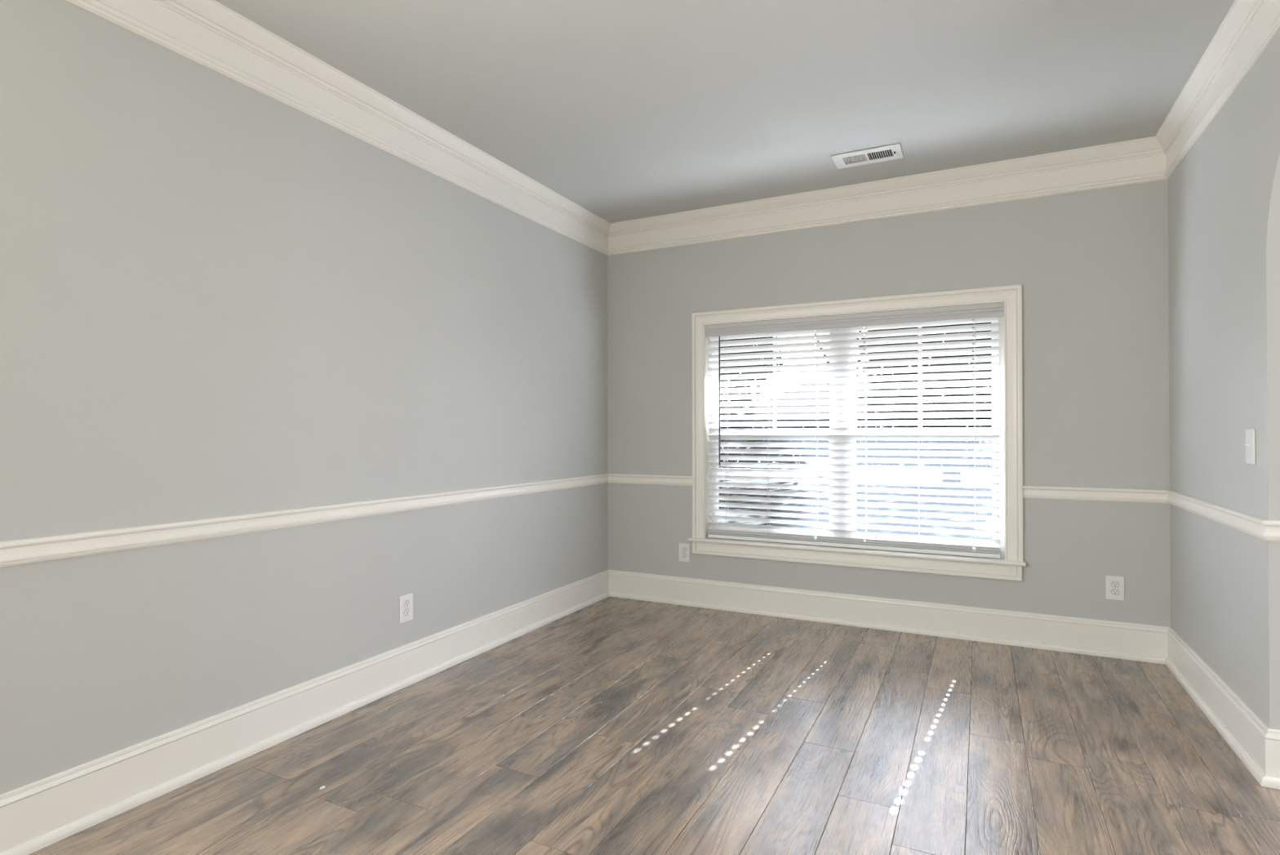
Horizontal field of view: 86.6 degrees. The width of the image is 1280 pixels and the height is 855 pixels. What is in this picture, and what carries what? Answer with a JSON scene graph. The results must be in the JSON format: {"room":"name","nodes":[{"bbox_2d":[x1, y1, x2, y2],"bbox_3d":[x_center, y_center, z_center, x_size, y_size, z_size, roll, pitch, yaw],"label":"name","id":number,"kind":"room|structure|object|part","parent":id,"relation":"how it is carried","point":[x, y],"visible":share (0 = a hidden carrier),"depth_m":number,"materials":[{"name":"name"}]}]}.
{"room":"empty dining room","nodes":[
{"label":"empty dining room","id":0,"kind":"room"},
{"bbox_2d":[0,0,608,794],"bbox_3d":[-1.718,-0.119,2.267,0.140,2.790,6.591,0,0,27],"label":"wall","id":1,"kind":"structure","parent":0,"point":[219,297],"depth_m":2.53,"materials":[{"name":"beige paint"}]},
{"bbox_2d":[0,473,608,566],"bbox_3d":[-1.645,0.357,2.229,0.021,0.071,6.311,0,0,27],"label":"chair rail","id":2,"kind":"object","parent":1,"relation":"attached to","point":[15,552],"visible":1,"depth_m":2.53,"materials":[{"name":"beige paint"}]},
{"bbox_2d":[0,569,609,854],"bbox_3d":[-1.639,1.130,2.222,0.031,0.190,6.311,0,0,27],"label":"baseboard","id":3,"kind":"structure","parent":1,"relation":"attached to","point":[35,815],"depth_m":2.52,"materials":[{"name":"beige paint"}]},
{"bbox_2d":[64,0,610,255],"bbox_3d":[-1.629,-1.407,2.228,0.066,0.216,6.311,0,0,27],"label":"crown molding","id":4,"kind":"structure","parent":1,"relation":"attached to","point":[208,33],"depth_m":2.88,"materials":[{"name":"beige paint"}]},
{"bbox_2d":[400,592,413,622],"bbox_3d":[-1.125,0.864,3.275,0.009,0.129,0.084,0,0,27],"label":"wall outlet","id":5,"kind":"object","parent":1,"relation":"attached to","point":[406,600],"visible":1,"depth_m":3.27,"materials":[{"name":"white plastic"}]},
{"bbox_2d":[404,608,409,615],"bbox_3d":[-1.122,0.884,3.274,0.003,0.028,0.034,0,0,27],"label":"receptacle","id":6,"kind":"object","parent":5,"relation":"attached to","point":[406,611],"depth_m":3.27,"materials":[{"name":"white plastic"}]},
{"bbox_2d":[404,600,409,607],"bbox_3d":[-1.122,0.845,3.274,0.003,0.028,0.034,0,0,27],"label":"receptacle","id":7,"kind":"object","parent":5,"relation":"attached to","point":[406,602],"depth_m":3.27,"materials":[{"name":"white plastic"}]},
{"bbox_2d":[28,595,1279,854],"bbox_3d":[1.102,1.237,0.829,6.220,0.050,6.381,0,0,27],"label":"floor","id":8,"kind":"structure","parent":0,"point":[611,725],"depth_m":2.47,"materials":[{"name":"laminate"}]},
{"bbox_2d":[214,0,1235,222],"bbox_3d":[1.050,-1.577,0.885,6.340,0.100,6.591,0,0,27],"label":"ceiling","id":9,"kind":"structure","parent":0,"point":[624,110],"depth_m":2.94,"materials":[{"name":"beige paint"}]},
{"bbox_2d":[831,143,903,168],"bbox_3d":[1.262,-1.550,3.769,0.358,0.114,0.197,0,0,27],"label":"ceiling vent","id":10,"kind":"object","parent":9,"relation":"in","point":[892,152],"visible":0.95,"depth_m":3.78,"materials":[{"name":"white metal"}]},
{"bbox_2d":[607,179,1170,626],"bbox_3d":[2.562,-0.120,3.728,6.200,2.790,0.140,0,0,27],"label":"wall","id":11,"kind":"structure","parent":0,"point":[1091,267],"depth_m":3.85,"materials":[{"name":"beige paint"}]},
{"bbox_2d":[678,542,689,561],"bbox_3d":[0.310,0.871,4.770,0.084,0.129,0.009,0,0,27],"label":"wall outlet","id":12,"kind":"object","parent":11,"relation":"attached to","point":[683,548],"visible":1,"depth_m":4.77,"materials":[{"name":"white plastic"}]},
{"bbox_2d":[681,552,686,557],"bbox_3d":[0.309,0.890,4.768,0.034,0.028,0.003,0,0,27],"label":"receptacle","id":13,"kind":"object","parent":12,"relation":"attached to","point":[683,554],"depth_m":4.77,"materials":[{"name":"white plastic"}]},
{"bbox_2d":[608,136,1166,255],"bbox_3d":[1.245,-1.401,4.279,3.362,0.216,0.066,0,0,27],"label":"crown molding","id":14,"kind":"structure","parent":11,"relation":"attached to","point":[1138,161],"depth_m":4.10,"materials":[{"name":"beige paint"}]},
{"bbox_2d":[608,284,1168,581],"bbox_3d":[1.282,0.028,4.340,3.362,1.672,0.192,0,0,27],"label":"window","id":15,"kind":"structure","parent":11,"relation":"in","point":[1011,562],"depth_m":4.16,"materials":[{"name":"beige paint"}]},
{"bbox_3d":[0.888,0.383,4.582,0.833,0.696,0.026,0,0,27],"label":"sash","id":16,"kind":"part","parent":15,"relation":"part of","materials":[{"name":"white plastic"}]},
{"bbox_3d":[0.895,0.021,4.598,0.887,1.472,0.069,0,0,27],"label":"frame","id":17,"kind":"part","parent":15,"relation":"part of","materials":[{"name":"white plastic"}]},
{"bbox_3d":[0.900,-0.306,4.611,0.833,0.762,0.026,0,0,27],"label":"sash","id":18,"kind":"part","parent":15,"relation":"part of","materials":[{"name":"white plastic"}]},
{"bbox_2d":[704,302,1004,558],"bbox_3d":[1.282,0.017,4.323,1.825,1.469,0.069,0,0,27],"label":"window blind","id":19,"kind":"object","parent":15,"relation":"attached to","point":[983,313],"visible":1,"depth_m":4.27,"materials":[{"name":"plastic"}]},
{"bbox_3d":[0.597,0.044,4.675,0.004,1.411,0.054,0,0,27],"label":"ladder cord","id":20,"kind":"part","parent":19,"relation":"part of","materials":[{"name":"white fabric"}]},
{"bbox_3d":[0.860,0.043,4.543,0.004,1.411,0.054,0,0,27],"label":"ladder cord","id":21,"kind":"part","parent":19,"relation":"part of","materials":[{"name":"white fabric"}]},
{"bbox_3d":[1.144,0.042,4.401,0.009,1.411,0.054,0,0,27],"label":"ladder cord","id":22,"kind":"part","parent":19,"relation":"part of","materials":[{"name":"white fabric"}]},
{"bbox_3d":[1.281,0.740,4.328,1.790,0.024,0.052,0,0,27],"label":"rail","id":23,"kind":"part","parent":19,"relation":"part of","materials":[{"name":"white plastic"}]},
{"bbox_3d":[1.417,0.041,4.264,0.009,1.411,0.054,0,0,27],"label":"ladder cord","id":24,"kind":"part","parent":19,"relation":"part of","materials":[{"name":"white fabric"}]},
{"bbox_3d":[1.691,0.039,4.126,0.004,1.411,0.054,0,0,27],"label":"ladder cord","id":25,"kind":"part","parent":19,"relation":"part of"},
{"bbox_3d":[1.966,0.038,3.988,0.009,1.411,0.054,0,0,27],"label":"ladder cord","id":26,"kind":"part","parent":19,"relation":"part of","materials":[{"name":"white fabric"}]},
{"bbox_3d":[1.267,0.766,4.298,2.039,0.022,0.107,0,0,27],"label":"sill","id":27,"kind":"part","parent":15,"relation":"part of","materials":[{"name":"beige paint"}]},
{"bbox_3d":[1.735,-0.310,4.192,0.841,0.762,0.026,0,0,27],"label":"sash","id":28,"kind":"part","parent":15,"relation":"part of","materials":[{"name":"white plastic"}]},
{"bbox_3d":[1.724,0.379,4.163,0.841,0.696,0.026,0,0,27],"label":"sash","id":29,"kind":"part","parent":15,"relation":"part of","materials":[{"name":"white plastic"}]},
{"bbox_3d":[1.730,0.017,4.179,0.895,1.472,0.069,0,0,27],"label":"frame","id":30,"kind":"part","parent":15,"relation":"part of","materials":[{"name":"white plastic"}]},
{"bbox_2d":[608,568,1169,663],"bbox_3d":[1.258,1.135,4.281,3.362,0.190,0.031,0,0,27],"label":"baseboard","id":31,"kind":"structure","parent":11,"relation":"attached to","point":[1087,636],"depth_m":4.09,"materials":[{"name":"beige paint"}]},
{"bbox_2d":[1105,575,1124,600],"bbox_3d":[2.550,0.856,3.646,0.084,0.129,0.009,0,0,27],"label":"wall outlet","id":32,"kind":"object","parent":11,"relation":"attached to","point":[1114,584],"visible":1,"depth_m":3.64,"materials":[{"name":"white plastic"}]},
{"bbox_2d":[1111,588,1119,594],"bbox_3d":[2.549,0.875,3.644,0.034,0.028,0.003,0,0,27],"label":"receptacle","id":33,"kind":"object","parent":32,"relation":"attached to","point":[1113,591],"depth_m":3.64,"materials":[{"name":"white plastic"}]},
{"bbox_2d":[1111,581,1119,586],"bbox_3d":[2.549,0.837,3.644,0.034,0.028,0.003,0,0,27],"label":"receptacle","id":34,"kind":"object","parent":32,"relation":"attached to","point":[1113,584],"depth_m":3.64,"materials":[{"name":"white plastic"}]},
{"bbox_2d":[1168,29,1279,729],"bbox_3d":[1.405,-0.134,0.700,0.125,2.790,6.311,0,0,27],"label":"wall","id":35,"kind":"structure","parent":0,"point":[1224,196],"depth_m":2.68,"materials":[{"name":"beige paint"}]},
{"bbox_2d":[1165,489,1266,540],"bbox_3d":[2.447,0.352,2.934,0.021,0.071,1.378,0,0,27],"label":"chair rail","id":36,"kind":"object","parent":35,"relation":"attached to","point":[1248,523],"visible":1,"depth_m":2.75,"materials":[{"name":"beige paint"}]},
{"bbox_2d":[1164,626,1269,785],"bbox_3d":[2.442,1.126,2.928,0.031,0.190,1.388,0,0,27],"label":"baseboard","id":37,"kind":"structure","parent":35,"relation":"attached to","point":[1244,731],"depth_m":2.74,"materials":[{"name":"beige paint"}]},
{"bbox_2d":[1155,0,1279,179],"bbox_3d":[1.317,-1.421,0.750,0.066,0.216,6.311,0,0,27],"label":"crown molding","id":38,"kind":"structure","parent":35,"relation":"attached to","point":[1248,28],"depth_m":2.71,"materials":[{"name":"beige paint"}]},
{"bbox_2d":[1244,428,1255,464],"bbox_3d":[2.216,0.066,2.476,0.020,0.129,0.084,0,0,27],"label":"light switch","id":39,"kind":"object","parent":35,"relation":"attached to","point":[1250,444],"visible":1,"depth_m":2.46,"materials":[{"name":"white plastic"}]},
{"bbox_2d":[1261,728,1279,789],"bbox_3d":[2.194,1.123,2.294,0.156,0.190,0.031,0,0,27],"label":"baseboard","id":40,"kind":"structure","parent":35,"relation":"attached to","point":[1272,778],"depth_m":2.31,"materials":[{"name":"beige paint"}]},
{"bbox_2d":[1262,520,1279,541],"bbox_3d":[2.199,0.349,2.300,0.146,0.071,0.021,0,0,27],"label":"chair rail","id":41,"kind":"object","parent":35,"relation":"attached to","point":[1272,532],"visible":1,"depth_m":2.32,"materials":[{"name":"beige paint"}]},
{"label":"outside","id":42,"kind":"structure","parent":0,"visible":0},
{"bbox_2d":[718,480,992,540],"bbox_3d":[4.188,1.826,13.863,120.000,0.200,19.449,0,0,27],"label":"lawn","id":43,"kind":"structure","parent":42,"point":[725,481],"depth_m":14.73,"materials":[{"name":"plant"}]},
{"bbox_2d":[856,329,871,368],"bbox_3d":[4.456,-2.321,11.746,2.138,8.275,1.010,0,0,27],"label":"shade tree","id":44,"kind":"object","parent":43,"relation":"on","point":[868,330],"visible":0.02,"depth_m":11.90,"materials":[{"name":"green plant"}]},
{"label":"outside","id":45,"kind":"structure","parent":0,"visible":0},
{"bbox_2d":[719,466,991,482],"bbox_3d":[10.119,1.893,25.682,120.000,0.170,7.000,0,0,27],"label":"street","id":46,"kind":"structure","parent":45,"point":[720,473],"depth_m":26.30,"materials":[{"name":"grey asphalt"}]},
{"bbox_2d":[718,336,782,475],"bbox_3d":[2.906,-3.794,26.550,6.933,11.382,4.320,0,0,27],"label":"shade tree","id":47,"kind":"object","parent":46,"relation":"on","point":[770,336],"visible":0.03,"depth_m":25.37,"materials":[{"name":"green plant"}]},
{"bbox_2d":[814,329,887,376],"bbox_3d":[8.357,-3.872,27.764,5.667,11.529,4.086,0,0,27],"label":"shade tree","id":48,"kind":"object","parent":46,"relation":"on","point":[877,330],"visible":0.02,"depth_m":27.43,"materials":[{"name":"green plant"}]},
{"bbox_2d":[857,322,991,481],"bbox_3d":[10.465,-3.794,22.741,6.078,11.311,3.952,0,0,27],"label":"shade tree","id":49,"kind":"object","parent":46,"relation":"on","point":[966,394],"visible":0.07,"depth_m":22.31,"materials":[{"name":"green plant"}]},
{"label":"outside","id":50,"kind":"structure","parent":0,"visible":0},
{"bbox_2d":[718,441,991,472],"bbox_3d":[31.648,2.067,68.583,120.000,0.200,89.000,0,0,27],"label":"lawn","id":51,"kind":"structure","parent":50,"point":[758,461],"depth_m":34.64,"materials":[{"name":"plant"}]},
{"bbox_2d":[718,446,809,463],"bbox_3d":[4.254,1.341,33.537,8.292,1.310,1.368,0,0,27],"label":"hedge","id":52,"kind":"object","parent":51,"relation":"on","point":[747,447],"visible":0.12,"depth_m":32.58,"materials":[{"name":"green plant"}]},
{"bbox_2d":[745,381,966,457],"bbox_3d":[15.741,-0.747,50.844,16.300,5.500,9.800,0,0,27],"label":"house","id":53,"kind":"structure","parent":51,"relation":"on","point":[785,420],"depth_m":48.10,"materials":[{"name":"white"}]},
{"bbox_3d":[11.965,0.293,47.630,0.920,1.240,0.025,0,0,27],"label":"pane","id":54,"kind":"part","parent":53,"relation":"part of","materials":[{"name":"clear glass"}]},
{"bbox_3d":[15.428,0.277,45.892,0.920,1.240,0.025,0,0,27],"label":"pane","id":55,"kind":"part","parent":53,"relation":"part of","materials":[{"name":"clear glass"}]},
{"bbox_2d":[826,447,991,467],"bbox_3d":[14.200,1.335,28.909,12.436,1.272,1.398,0,0,27],"label":"hedge","id":56,"kind":"object","parent":51,"relation":"on","point":[860,448],"visible":0.12,"depth_m":29.83,"materials":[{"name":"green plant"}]}
]}

